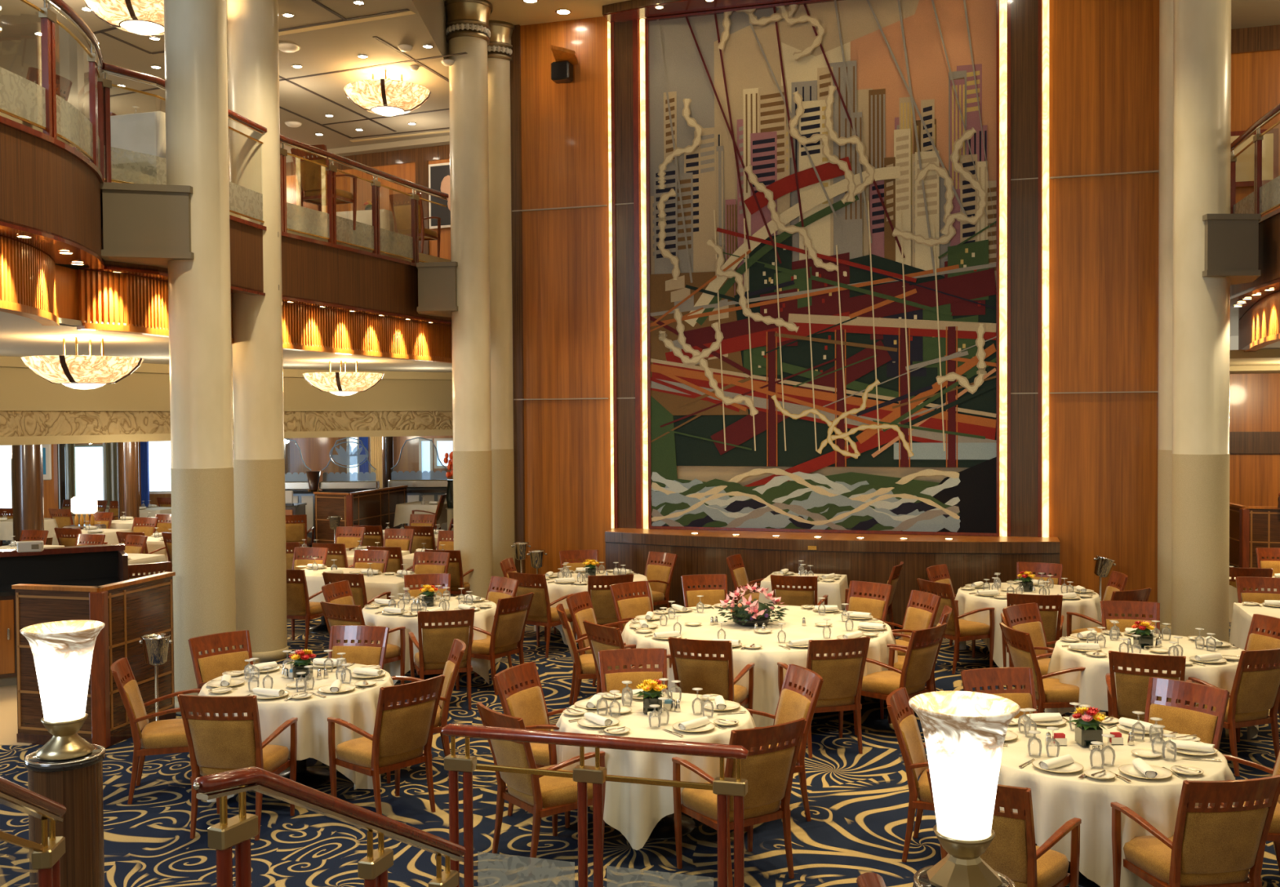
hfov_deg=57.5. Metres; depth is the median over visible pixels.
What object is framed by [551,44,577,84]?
loudspeaker
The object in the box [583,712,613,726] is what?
rolled napkin
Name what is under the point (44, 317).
trim
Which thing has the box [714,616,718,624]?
salt shaker
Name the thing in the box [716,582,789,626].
flower arrangement
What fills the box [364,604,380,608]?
plate
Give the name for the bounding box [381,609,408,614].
dinner plate
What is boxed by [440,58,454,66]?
smoke detector
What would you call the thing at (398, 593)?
wine glass
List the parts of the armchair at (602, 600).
leg, seat, seat frame, backrest, rail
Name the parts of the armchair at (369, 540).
rail, backrest, leg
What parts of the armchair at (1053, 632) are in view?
armrest, leg, leg, rail, backrest, seat, leg, leg, armrest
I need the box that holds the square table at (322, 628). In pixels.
[304,616,328,633]
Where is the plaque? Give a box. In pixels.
[808,546,816,550]
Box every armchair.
[0,508,13,546]
[19,529,48,545]
[26,66,72,101]
[48,508,84,528]
[53,528,107,546]
[61,499,71,515]
[71,500,107,524]
[75,533,105,546]
[88,512,113,528]
[108,501,118,520]
[111,657,201,804]
[115,531,165,554]
[124,534,147,554]
[128,561,171,580]
[132,517,158,537]
[155,514,171,533]
[156,497,171,506]
[161,532,172,572]
[177,694,297,840]
[187,630,253,693]
[285,514,314,546]
[285,542,300,569]
[286,569,329,649]
[290,144,356,230]
[292,546,328,569]
[311,542,352,568]
[320,601,405,684]
[321,580,356,619]
[322,572,391,609]
[327,675,444,815]
[328,625,389,670]
[334,526,365,551]
[352,550,390,573]
[353,524,383,546]
[366,546,413,573]
[382,528,414,554]
[386,639,466,783]
[389,192,440,257]
[404,525,436,554]
[404,573,450,597]
[408,514,435,529]
[408,608,475,710]
[411,493,446,529]
[412,551,450,586]
[424,549,473,595]
[436,530,453,596]
[448,519,453,530]
[455,592,533,695]
[474,576,519,676]
[476,702,605,857]
[493,662,569,828]
[499,557,556,642]
[507,571,576,657]
[555,604,626,705]
[559,550,598,571]
[565,591,630,696]
[582,620,671,693]
[587,574,633,627]
[598,648,666,693]
[609,580,653,631]
[617,551,677,628]
[667,637,754,717]
[671,718,806,886]
[680,574,727,607]
[725,554,764,604]
[743,664,823,831]
[770,574,828,606]
[777,636,870,759]
[844,561,903,639]
[845,580,892,621]
[853,622,947,735]
[880,590,941,656]
[880,605,951,719]
[886,687,933,862]
[916,578,995,674]
[926,564,975,657]
[926,768,1081,886]
[960,667,1037,718]
[999,622,1095,717]
[1000,593,1063,667]
[1002,603,1057,675]
[1016,562,1062,585]
[1066,587,1151,636]
[1099,600,1159,716]
[1102,571,1128,600]
[1105,650,1191,721]
[1110,774,1279,886]
[1143,677,1229,751]
[1187,648,1279,776]
[1222,750,1279,873]
[1229,567,1273,590]
[1235,577,1279,604]
[1235,613,1279,742]
[1255,547,1279,577]
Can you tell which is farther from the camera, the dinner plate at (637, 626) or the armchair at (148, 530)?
the armchair at (148, 530)
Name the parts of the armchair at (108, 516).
backrest, rail, leg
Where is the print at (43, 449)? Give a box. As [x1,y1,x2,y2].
[42,448,45,474]
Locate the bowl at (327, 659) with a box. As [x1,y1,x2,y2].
[323,657,333,671]
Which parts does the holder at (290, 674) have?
dish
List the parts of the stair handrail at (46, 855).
under rail, handrail, post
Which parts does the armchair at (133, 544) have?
backrest, rail, leg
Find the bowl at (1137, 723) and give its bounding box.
[1131,722,1145,740]
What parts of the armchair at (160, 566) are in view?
leg, leg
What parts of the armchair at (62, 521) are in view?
rail, backrest, leg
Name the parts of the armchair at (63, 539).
leg, rail, backrest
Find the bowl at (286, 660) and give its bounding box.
[282,658,292,668]
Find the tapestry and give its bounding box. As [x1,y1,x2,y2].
[644,0,999,536]
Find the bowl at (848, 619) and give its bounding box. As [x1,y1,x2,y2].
[844,618,853,631]
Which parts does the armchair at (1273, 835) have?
armrest, seat, seat frame, leg, backrest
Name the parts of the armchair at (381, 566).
leg, backrest, rail, leg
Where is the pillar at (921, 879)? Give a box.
[913,865,1015,886]
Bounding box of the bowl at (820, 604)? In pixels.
[817,604,825,614]
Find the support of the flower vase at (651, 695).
on the tablecloth at (634, 811)
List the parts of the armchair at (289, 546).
rail, backrest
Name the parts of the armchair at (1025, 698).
leg, rail, backrest, leg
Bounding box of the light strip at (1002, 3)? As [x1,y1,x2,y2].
[999,0,1007,537]
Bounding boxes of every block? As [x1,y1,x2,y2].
[293,677,303,682]
[647,711,657,716]
[1088,743,1102,750]
[1143,645,1153,649]
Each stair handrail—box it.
[0,777,66,886]
[192,766,466,886]
[856,872,886,886]
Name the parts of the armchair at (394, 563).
rail, backrest, leg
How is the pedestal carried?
on the floor at (859, 803)
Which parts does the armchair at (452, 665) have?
leg, armrest, armrest, seat, seat frame, leg, backrest, leg, rail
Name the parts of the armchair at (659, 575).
leg, seat, backrest, armrest, seat frame, rail, leg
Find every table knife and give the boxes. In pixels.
[311,693,325,697]
[357,679,383,681]
[568,718,582,722]
[662,728,683,737]
[716,711,746,715]
[862,631,884,633]
[1018,759,1034,768]
[1110,771,1131,782]
[1180,758,1221,761]
[1217,647,1239,649]
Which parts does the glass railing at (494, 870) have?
post, post, handrail, post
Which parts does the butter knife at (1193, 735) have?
handle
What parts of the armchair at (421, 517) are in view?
backrest, rail, leg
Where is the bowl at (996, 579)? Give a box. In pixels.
[994,578,1001,587]
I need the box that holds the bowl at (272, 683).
[262,675,273,688]
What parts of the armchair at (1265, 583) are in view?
leg, rail, backrest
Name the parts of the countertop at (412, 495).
panel, panel, panel, panel, panel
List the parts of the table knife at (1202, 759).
blade, handle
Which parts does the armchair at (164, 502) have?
rail, backrest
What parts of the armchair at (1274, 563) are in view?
leg, rail, backrest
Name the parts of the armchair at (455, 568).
rail, backrest, seat, seat frame, leg, armrest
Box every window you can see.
[0,445,13,515]
[75,444,106,506]
[148,440,171,493]
[346,437,359,474]
[418,438,433,472]
[434,438,453,468]
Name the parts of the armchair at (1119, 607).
leg, rail, backrest, leg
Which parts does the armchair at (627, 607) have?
leg, armrest, rail, backrest, leg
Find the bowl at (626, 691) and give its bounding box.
[621,690,632,706]
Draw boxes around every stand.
[138,633,172,721]
[326,515,342,543]
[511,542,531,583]
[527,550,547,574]
[1093,555,1115,600]
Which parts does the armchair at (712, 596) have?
leg, rail, backrest, leg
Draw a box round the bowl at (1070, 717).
[1068,713,1079,729]
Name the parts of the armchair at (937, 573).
leg, rail, backrest, leg, leg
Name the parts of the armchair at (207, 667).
leg, armrest, rail, backrest, leg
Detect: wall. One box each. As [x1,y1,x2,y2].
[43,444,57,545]
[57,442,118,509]
[75,435,453,506]
[286,159,450,260]
[313,485,408,543]
[520,0,1159,617]
[604,528,1059,629]
[1229,373,1279,506]
[1229,502,1279,568]
[1231,49,1279,217]
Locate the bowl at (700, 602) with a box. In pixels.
[696,601,703,613]
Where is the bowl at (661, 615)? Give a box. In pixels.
[659,613,667,625]
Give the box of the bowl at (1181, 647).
[1173,644,1183,656]
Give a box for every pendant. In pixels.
[20,337,143,390]
[84,0,164,36]
[302,360,383,395]
[343,70,431,116]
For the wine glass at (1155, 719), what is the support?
on the tablecloth at (1057, 798)
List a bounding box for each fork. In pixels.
[711,722,726,728]
[1078,768,1093,778]
[1162,767,1186,778]
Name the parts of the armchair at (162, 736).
rail, leg, leg, backrest, armrest, seat frame, seat, armrest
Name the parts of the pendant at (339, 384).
rod, lamp shade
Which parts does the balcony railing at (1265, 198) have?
post, under rail, handrail, post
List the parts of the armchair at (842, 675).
leg, armrest, leg, seat, backrest, seat frame, rail, leg, leg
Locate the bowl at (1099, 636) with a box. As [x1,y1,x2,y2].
[1096,635,1106,647]
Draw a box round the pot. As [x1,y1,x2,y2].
[306,471,320,492]
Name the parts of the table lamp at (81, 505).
lit panel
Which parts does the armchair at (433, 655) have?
leg, armrest, leg, seat, seat frame, backrest, rail, leg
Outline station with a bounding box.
[285,502,306,522]
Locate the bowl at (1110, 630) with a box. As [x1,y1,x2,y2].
[1109,627,1118,640]
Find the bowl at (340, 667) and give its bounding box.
[335,666,346,680]
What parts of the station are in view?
door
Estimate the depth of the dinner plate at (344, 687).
8.49 m
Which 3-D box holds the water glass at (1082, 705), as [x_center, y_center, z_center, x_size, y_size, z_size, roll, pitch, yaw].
[2.794,1.715,7.322,0.080,0.143,0.080,0,1,0]
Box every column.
[11,444,44,542]
[57,444,66,509]
[116,441,139,519]
[163,0,235,715]
[226,0,288,662]
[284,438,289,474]
[382,436,393,487]
[444,0,493,599]
[487,20,515,589]
[1157,0,1173,635]
[1171,0,1231,642]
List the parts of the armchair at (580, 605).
leg, rail, backrest, leg, seat, armrest, armrest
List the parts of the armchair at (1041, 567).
leg, backrest, rail, leg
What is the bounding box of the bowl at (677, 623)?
[673,622,681,634]
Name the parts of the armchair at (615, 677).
leg, rail, backrest, leg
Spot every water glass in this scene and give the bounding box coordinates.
[244,659,254,679]
[248,671,259,691]
[295,671,306,692]
[336,653,346,671]
[341,663,351,683]
[387,595,395,608]
[403,589,410,602]
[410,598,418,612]
[439,597,446,610]
[443,586,450,600]
[465,591,473,604]
[557,568,564,578]
[577,570,583,582]
[595,693,608,715]
[598,562,604,573]
[619,564,626,575]
[621,682,633,702]
[648,704,661,728]
[670,680,681,701]
[702,694,714,716]
[982,579,990,590]
[993,573,1000,586]
[1006,583,1014,593]
[1017,708,1031,732]
[1027,730,1042,756]
[1039,584,1046,595]
[1046,575,1053,587]
[1066,581,1074,593]
[1078,704,1091,719]
[1086,628,1096,643]
[1089,741,1104,768]
[1111,622,1119,638]
[1119,638,1128,653]
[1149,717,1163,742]
[1161,623,1171,639]
[1161,733,1177,760]
[1168,641,1178,656]
[1205,633,1216,650]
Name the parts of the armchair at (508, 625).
leg, armrest, seat, seat frame, leg, backrest, rail, leg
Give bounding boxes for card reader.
[17,541,44,552]
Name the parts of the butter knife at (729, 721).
handle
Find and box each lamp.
[19,620,105,760]
[62,496,106,529]
[908,691,1020,886]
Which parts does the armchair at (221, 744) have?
leg, rail, leg, backrest, seat frame, seat, leg, armrest, leg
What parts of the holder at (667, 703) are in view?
dish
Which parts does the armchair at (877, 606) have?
leg, backrest, rail, leg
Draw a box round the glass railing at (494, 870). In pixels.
[441,724,749,886]
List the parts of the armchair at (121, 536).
rail, leg, armrest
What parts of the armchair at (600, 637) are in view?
leg, rail, backrest, leg, armrest, armrest, leg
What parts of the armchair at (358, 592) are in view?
leg, rail, backrest, leg, armrest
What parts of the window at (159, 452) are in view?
frame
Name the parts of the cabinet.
panel, corner post, panel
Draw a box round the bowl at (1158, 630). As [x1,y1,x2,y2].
[1151,627,1160,637]
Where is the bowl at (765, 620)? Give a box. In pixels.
[733,616,769,626]
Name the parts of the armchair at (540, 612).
rail, backrest, leg, leg, seat frame, seat, armrest, leg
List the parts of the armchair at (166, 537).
rail, backrest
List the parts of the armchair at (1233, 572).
backrest, rail, leg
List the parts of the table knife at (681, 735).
handle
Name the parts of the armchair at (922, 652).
leg, armrest, leg, seat, seat frame, armrest, leg, backrest, rail, leg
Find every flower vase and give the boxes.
[286,648,317,680]
[364,200,372,210]
[417,584,438,606]
[443,451,453,530]
[582,559,599,577]
[632,679,667,715]
[1014,571,1034,591]
[1067,706,1106,747]
[1128,620,1155,648]
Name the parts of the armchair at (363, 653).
leg, backrest, rail, leg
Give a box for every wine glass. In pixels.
[248,657,259,680]
[262,666,273,688]
[282,650,292,668]
[303,665,314,688]
[311,557,318,570]
[323,649,333,671]
[335,657,346,680]
[367,563,373,576]
[397,593,404,608]
[402,587,409,604]
[419,595,426,611]
[435,585,442,601]
[442,593,449,610]
[457,587,465,604]
[563,562,568,576]
[583,567,590,582]
[608,690,620,716]
[613,562,618,575]
[621,680,632,706]
[657,697,669,724]
[658,678,669,699]
[659,607,667,625]
[667,600,675,618]
[673,615,681,634]
[691,688,702,714]
[696,595,703,613]
[717,622,725,639]
[777,622,786,642]
[800,564,806,575]
[817,597,825,614]
[822,618,831,638]
[840,603,848,621]
[844,612,853,631]
[991,577,998,591]
[994,573,1001,587]
[1015,580,1022,594]
[1023,708,1036,737]
[1037,573,1044,587]
[1042,581,1049,595]
[1045,726,1059,757]
[1060,577,1067,593]
[1068,702,1080,729]
[1096,626,1106,647]
[1101,733,1115,765]
[1109,620,1118,640]
[1131,635,1141,653]
[1131,711,1145,740]
[1151,620,1160,637]
[1151,724,1165,751]
[1173,636,1183,656]
[1194,628,1204,648]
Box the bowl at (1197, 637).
[1194,635,1204,648]
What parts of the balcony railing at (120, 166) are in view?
post, under rail, handrail, post, post, post, post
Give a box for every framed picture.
[42,444,51,479]
[428,162,450,229]
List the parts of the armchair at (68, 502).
backrest, rail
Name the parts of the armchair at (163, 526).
backrest, rail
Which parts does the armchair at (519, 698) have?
leg, rail, backrest, seat, seat frame, leg, armrest, armrest, leg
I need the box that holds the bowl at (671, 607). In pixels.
[667,607,675,618]
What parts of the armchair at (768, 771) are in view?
leg, armrest, leg, seat, seat frame, leg, backrest, rail, leg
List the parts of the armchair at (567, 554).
leg, rail, backrest, leg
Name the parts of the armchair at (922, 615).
armrest, armrest, seat, leg, backrest, rail, leg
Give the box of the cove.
[79,270,452,358]
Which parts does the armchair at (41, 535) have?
rail, leg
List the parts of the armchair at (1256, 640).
leg, leg, backrest, rail, leg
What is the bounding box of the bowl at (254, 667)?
[248,666,259,680]
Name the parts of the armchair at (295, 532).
rail, backrest, seat, leg, seat frame, leg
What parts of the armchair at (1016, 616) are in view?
leg, rail, backrest, leg, armrest, seat, armrest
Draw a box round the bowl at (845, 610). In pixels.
[840,609,848,621]
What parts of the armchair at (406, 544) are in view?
leg, backrest, rail, leg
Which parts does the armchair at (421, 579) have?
leg, rail, backrest, leg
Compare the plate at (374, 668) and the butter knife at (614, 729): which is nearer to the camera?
the butter knife at (614, 729)
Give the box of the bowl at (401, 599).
[397,599,404,608]
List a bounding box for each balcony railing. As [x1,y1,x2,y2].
[0,0,103,177]
[100,62,448,263]
[1230,103,1279,217]
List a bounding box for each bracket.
[99,182,194,268]
[416,262,457,317]
[1202,213,1261,284]
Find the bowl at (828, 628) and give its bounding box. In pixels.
[822,626,831,638]
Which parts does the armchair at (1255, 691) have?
armrest, seat, leg, seat frame, backrest, rail, leg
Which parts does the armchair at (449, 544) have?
leg, backrest, rail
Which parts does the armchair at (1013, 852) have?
leg, rail, backrest, leg, seat, armrest, seat frame, leg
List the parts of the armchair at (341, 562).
rail, backrest, leg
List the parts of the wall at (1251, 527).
panel, corner post, panel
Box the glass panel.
[1231,128,1278,187]
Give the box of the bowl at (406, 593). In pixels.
[402,593,409,604]
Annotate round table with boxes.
[278,759,330,788]
[406,672,442,682]
[647,813,695,839]
[1067,861,1100,886]
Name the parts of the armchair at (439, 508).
armrest, leg, backrest, rail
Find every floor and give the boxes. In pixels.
[0,111,450,262]
[0,540,1279,886]
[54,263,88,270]
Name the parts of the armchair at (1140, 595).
leg, armrest, seat, leg, backrest, rail, leg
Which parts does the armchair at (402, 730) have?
leg, armrest, leg, seat, seat frame, leg, backrest, rail, leg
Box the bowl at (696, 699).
[691,697,702,714]
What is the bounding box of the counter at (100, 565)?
[0,543,128,687]
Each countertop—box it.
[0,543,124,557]
[0,576,120,596]
[285,502,306,507]
[293,487,447,493]
[293,487,447,542]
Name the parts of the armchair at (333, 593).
leg, rail, backrest, leg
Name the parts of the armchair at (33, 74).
leg, leg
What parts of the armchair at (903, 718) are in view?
rail, leg, leg, backrest, armrest, seat frame, seat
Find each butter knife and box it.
[209,687,230,691]
[223,671,239,673]
[291,692,307,697]
[361,665,379,667]
[566,707,583,712]
[604,691,619,696]
[606,726,626,731]
[717,719,736,723]
[1091,769,1105,776]
[1103,715,1113,720]
[1173,765,1200,773]
[1175,734,1197,738]
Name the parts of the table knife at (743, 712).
handle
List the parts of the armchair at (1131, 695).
armrest, leg, leg, seat, rail, backrest, leg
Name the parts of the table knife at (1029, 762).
handle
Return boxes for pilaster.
[607,19,643,528]
[1007,0,1041,537]
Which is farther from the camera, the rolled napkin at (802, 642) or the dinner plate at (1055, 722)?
the rolled napkin at (802, 642)
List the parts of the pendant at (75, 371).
rod, rod, lamp shade, rod, rod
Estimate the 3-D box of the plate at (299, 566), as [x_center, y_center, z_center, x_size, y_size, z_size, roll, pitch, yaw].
[-4.502,1.646,15.545,0.164,0.022,0.164,0,1,0]
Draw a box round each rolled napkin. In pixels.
[85,525,97,528]
[88,528,102,532]
[120,516,133,519]
[152,533,162,536]
[220,674,231,686]
[246,661,277,671]
[252,687,284,697]
[306,564,324,568]
[312,658,343,665]
[329,569,342,573]
[329,679,341,693]
[352,667,382,675]
[353,546,367,550]
[360,569,380,573]
[373,598,394,604]
[383,607,404,613]
[396,570,413,574]
[426,607,443,611]
[428,501,438,503]
[457,604,475,609]
[464,594,480,600]
[545,571,553,577]
[555,577,575,582]
[575,567,586,571]
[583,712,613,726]
[586,694,602,708]
[613,568,631,573]
[628,688,662,697]
[639,619,648,628]
[644,611,653,619]
[653,631,679,638]
[671,604,687,611]
[678,716,710,730]
[711,639,740,645]
[714,695,726,710]
[778,568,788,573]
[788,638,813,646]
[813,605,838,610]
[821,573,835,578]
[842,631,862,639]
[845,611,871,617]
[858,622,885,629]
[970,581,983,586]
[976,590,999,595]
[1023,713,1062,721]
[1031,579,1044,584]
[1038,754,1074,770]
[1057,592,1076,598]
[1069,643,1100,649]
[1075,585,1086,593]
[1076,630,1097,638]
[1118,717,1159,733]
[1124,627,1155,635]
[1132,758,1157,779]
[1168,739,1214,752]
[1194,653,1222,661]
[1204,635,1222,647]
[1263,600,1279,605]
[1273,573,1279,577]
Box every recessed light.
[15,234,30,238]
[34,31,40,35]
[57,250,74,253]
[70,262,84,265]
[80,6,91,11]
[148,36,160,39]
[150,65,161,68]
[281,13,293,17]
[292,64,302,67]
[324,114,333,116]
[352,0,364,4]
[357,54,368,57]
[422,44,433,48]
[522,0,538,3]
[555,8,571,14]
[654,4,663,8]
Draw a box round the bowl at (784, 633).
[777,630,786,642]
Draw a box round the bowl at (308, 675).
[303,674,314,688]
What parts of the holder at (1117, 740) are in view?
dish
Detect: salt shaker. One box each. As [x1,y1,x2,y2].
[281,666,285,677]
[284,668,288,679]
[316,669,321,679]
[323,667,328,679]
[670,699,675,711]
[675,699,680,712]
[710,617,714,625]
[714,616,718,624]
[754,622,758,631]
[761,622,765,631]
[801,617,805,626]
[1031,585,1035,592]
[1044,732,1052,746]
[1126,638,1131,648]
[1127,731,1134,746]
[1155,638,1159,647]
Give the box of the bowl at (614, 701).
[608,700,620,716]
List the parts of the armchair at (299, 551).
leg, backrest, rail, leg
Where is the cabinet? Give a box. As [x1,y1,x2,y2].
[11,572,176,748]
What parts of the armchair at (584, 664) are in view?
rail, leg, leg, backrest, armrest, seat frame, seat, armrest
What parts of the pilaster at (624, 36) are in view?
light strip, rail, panel, rail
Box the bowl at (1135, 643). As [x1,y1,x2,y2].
[1131,642,1141,653]
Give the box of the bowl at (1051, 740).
[1045,738,1059,757]
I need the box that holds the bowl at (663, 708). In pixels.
[657,707,669,724]
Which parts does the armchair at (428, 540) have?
rail, backrest, leg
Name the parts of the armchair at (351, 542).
leg, backrest, rail, leg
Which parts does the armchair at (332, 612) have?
leg, rail, backrest, leg, seat, armrest, seat frame, leg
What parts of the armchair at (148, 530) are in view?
backrest, rail, leg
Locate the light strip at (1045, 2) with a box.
[1042,0,1048,537]
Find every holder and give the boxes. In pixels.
[288,668,292,678]
[663,699,671,711]
[1052,733,1066,746]
[1109,732,1123,745]
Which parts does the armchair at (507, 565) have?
leg, rail, leg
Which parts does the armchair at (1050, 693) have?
leg, rail, backrest, leg, armrest, seat, seat frame, armrest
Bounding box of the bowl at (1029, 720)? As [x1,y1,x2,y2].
[1023,719,1036,737]
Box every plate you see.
[206,678,244,687]
[208,687,232,693]
[222,671,244,676]
[245,665,280,672]
[249,689,289,699]
[285,682,308,688]
[288,692,312,699]
[295,565,306,568]
[306,565,327,568]
[312,662,345,668]
[317,684,355,693]
[349,571,360,573]
[351,671,386,678]
[354,680,377,687]
[360,571,382,574]
[360,665,380,669]
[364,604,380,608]
[372,601,397,605]
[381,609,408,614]
[382,572,395,575]
[394,573,415,576]
[399,596,413,599]
[402,612,417,616]
[408,606,424,610]
[453,606,480,610]
[460,597,484,602]
[475,604,491,608]
[548,573,559,577]
[554,580,576,583]
[562,708,587,715]
[573,582,587,585]
[574,699,613,709]
[577,716,619,728]
[601,692,622,699]
[604,726,630,734]
[608,706,631,714]
[612,571,633,574]
[626,693,664,699]
[629,623,657,629]
[631,619,647,623]
[635,614,662,620]
[635,628,653,633]
[651,635,682,639]
[653,610,667,614]
[666,607,693,612]
[672,720,715,732]
[684,622,702,626]
[697,604,711,608]
[699,694,723,701]
[700,700,740,711]
[713,603,735,608]
[713,718,738,726]
[742,644,762,648]
[754,629,772,633]
[773,571,794,575]
[785,642,808,648]
[800,604,814,608]
[812,608,839,612]
[814,622,832,626]
[817,576,839,579]
[821,578,835,582]
[836,635,866,639]
[844,615,873,619]
[857,626,887,631]
[862,632,878,636]
[960,586,975,590]
[964,584,989,588]
[974,592,999,596]
[993,595,1006,599]
[1000,588,1015,591]
[1004,730,1017,741]
[1006,581,1018,584]
[1008,718,1022,725]
[1022,716,1066,726]
[1031,758,1083,773]
[1059,637,1079,642]
[1062,595,1080,599]
[1067,588,1093,593]
[1067,645,1102,652]
[1070,633,1102,639]
[1076,594,1092,598]
[1083,769,1115,780]
[1085,651,1106,657]
[1098,716,1119,724]
[1102,630,1120,635]
[1116,724,1164,734]
[1118,764,1172,779]
[1123,631,1156,635]
[1131,748,1162,758]
[1148,648,1170,653]
[1165,743,1217,755]
[1170,733,1200,742]
[1170,765,1204,776]
[1185,660,1193,666]
[1186,635,1205,640]
[1189,656,1226,663]
[1195,640,1231,647]
[1222,655,1239,660]
[1241,602,1259,605]
[1262,603,1279,607]
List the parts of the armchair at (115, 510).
backrest, rail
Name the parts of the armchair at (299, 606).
leg, rail, backrest, seat, seat frame, leg, armrest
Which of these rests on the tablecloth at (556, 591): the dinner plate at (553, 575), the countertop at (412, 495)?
the dinner plate at (553, 575)
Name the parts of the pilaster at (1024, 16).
rail, rail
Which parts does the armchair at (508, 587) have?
leg, backrest, rail, leg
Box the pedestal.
[23,744,105,886]
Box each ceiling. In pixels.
[0,0,449,160]
[0,311,452,373]
[444,0,628,25]
[602,0,808,22]
[1231,0,1279,29]
[1260,341,1279,349]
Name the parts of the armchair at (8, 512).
rail, backrest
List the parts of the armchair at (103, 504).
backrest, rail, leg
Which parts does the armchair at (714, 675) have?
leg, rail, backrest, leg, seat, armrest, seat frame, leg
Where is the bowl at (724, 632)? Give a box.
[717,629,725,639]
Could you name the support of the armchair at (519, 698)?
on the floor at (859, 803)
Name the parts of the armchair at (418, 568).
leg, backrest, rail, leg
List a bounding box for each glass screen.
[284,438,311,491]
[319,437,379,491]
[387,437,449,488]
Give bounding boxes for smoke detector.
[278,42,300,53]
[284,121,302,127]
[397,44,413,52]
[408,65,418,71]
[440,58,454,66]
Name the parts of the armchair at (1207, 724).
leg, backrest, rail, leg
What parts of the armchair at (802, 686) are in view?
armrest, leg, backrest, seat frame, rail, leg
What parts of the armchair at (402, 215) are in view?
leg, rail, backrest, seat, seat frame, leg, armrest, leg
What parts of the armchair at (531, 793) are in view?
leg, rail, backrest, leg, seat frame, seat, leg, armrest, leg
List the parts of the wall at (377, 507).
panel, corner post, panel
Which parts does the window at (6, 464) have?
frame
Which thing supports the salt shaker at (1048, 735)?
on the tablecloth at (1057, 798)
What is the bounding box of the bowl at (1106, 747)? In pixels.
[1101,745,1115,765]
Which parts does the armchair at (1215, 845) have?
leg, armrest, leg, seat, seat frame, backrest, rail, leg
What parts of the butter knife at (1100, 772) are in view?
handle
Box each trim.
[0,115,104,183]
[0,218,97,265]
[0,221,103,269]
[0,235,56,315]
[0,300,59,325]
[0,355,452,380]
[0,367,452,406]
[0,404,452,411]
[0,410,453,436]
[0,429,453,445]
[55,264,79,326]
[76,322,452,363]
[78,269,447,326]
[79,263,451,326]
[93,26,117,34]
[99,266,451,325]
[100,31,151,53]
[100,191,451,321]
[110,87,160,97]
[150,50,164,54]
[228,135,449,168]
[228,144,449,176]
[229,214,416,266]
[278,8,409,31]
[278,10,415,35]
[279,52,467,80]
[279,75,395,131]
[279,106,351,138]
[311,0,346,19]
[322,108,448,125]
[349,130,449,142]
[351,127,449,138]
[373,36,448,82]
[415,160,429,254]
[510,24,525,573]
[511,204,607,211]
[513,398,608,399]
[1049,170,1159,178]
[1049,391,1158,394]
[1229,349,1279,366]
[1229,365,1279,373]
[1229,431,1279,453]
[1230,213,1279,336]
[1230,279,1279,307]
[1230,279,1279,336]
[1231,24,1279,53]
[1238,292,1279,350]
[1241,333,1279,351]
[1258,208,1279,223]
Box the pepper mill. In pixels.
[1277,493,1279,507]
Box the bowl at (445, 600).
[442,600,449,610]
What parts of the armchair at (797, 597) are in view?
leg, rail, backrest, leg, armrest, leg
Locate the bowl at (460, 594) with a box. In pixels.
[457,594,465,604]
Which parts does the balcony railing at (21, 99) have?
post, under rail, handrail, post, post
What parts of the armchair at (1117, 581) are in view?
leg, backrest, rail, leg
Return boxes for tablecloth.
[0,518,57,540]
[0,545,64,550]
[52,528,132,545]
[58,508,108,523]
[75,111,166,159]
[110,519,162,529]
[126,553,166,575]
[139,506,171,521]
[146,536,170,561]
[192,662,393,802]
[288,567,370,602]
[291,546,349,557]
[336,208,395,231]
[340,550,409,568]
[351,573,426,604]
[361,596,502,685]
[367,529,426,537]
[393,501,447,528]
[402,553,451,571]
[425,533,453,550]
[533,570,653,645]
[553,692,755,850]
[621,604,897,727]
[758,573,848,611]
[955,582,1102,667]
[997,716,1235,886]
[1044,632,1258,740]
[1229,577,1276,622]
[1229,603,1279,649]
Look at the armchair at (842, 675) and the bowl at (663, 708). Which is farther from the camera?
the armchair at (842, 675)
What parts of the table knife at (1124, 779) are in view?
handle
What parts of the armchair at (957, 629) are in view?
rail, backrest, leg, leg, seat, seat frame, armrest, leg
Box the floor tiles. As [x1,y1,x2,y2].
[0,685,31,746]
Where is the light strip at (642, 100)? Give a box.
[640,18,648,528]
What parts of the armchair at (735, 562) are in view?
leg, rail, backrest, armrest, seat, armrest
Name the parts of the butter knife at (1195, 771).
handle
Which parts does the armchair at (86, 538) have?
leg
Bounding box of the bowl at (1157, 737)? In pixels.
[1151,736,1165,751]
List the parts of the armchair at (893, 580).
leg, leg, backrest, leg, rail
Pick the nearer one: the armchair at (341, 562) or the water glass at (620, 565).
the water glass at (620, 565)
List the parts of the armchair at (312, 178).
leg, rail, backrest, leg, seat frame, leg, seat, armrest, leg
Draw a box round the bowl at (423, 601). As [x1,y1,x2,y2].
[419,600,426,611]
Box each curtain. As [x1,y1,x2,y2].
[65,444,75,506]
[106,442,117,507]
[140,441,149,507]
[359,436,368,473]
[370,436,382,487]

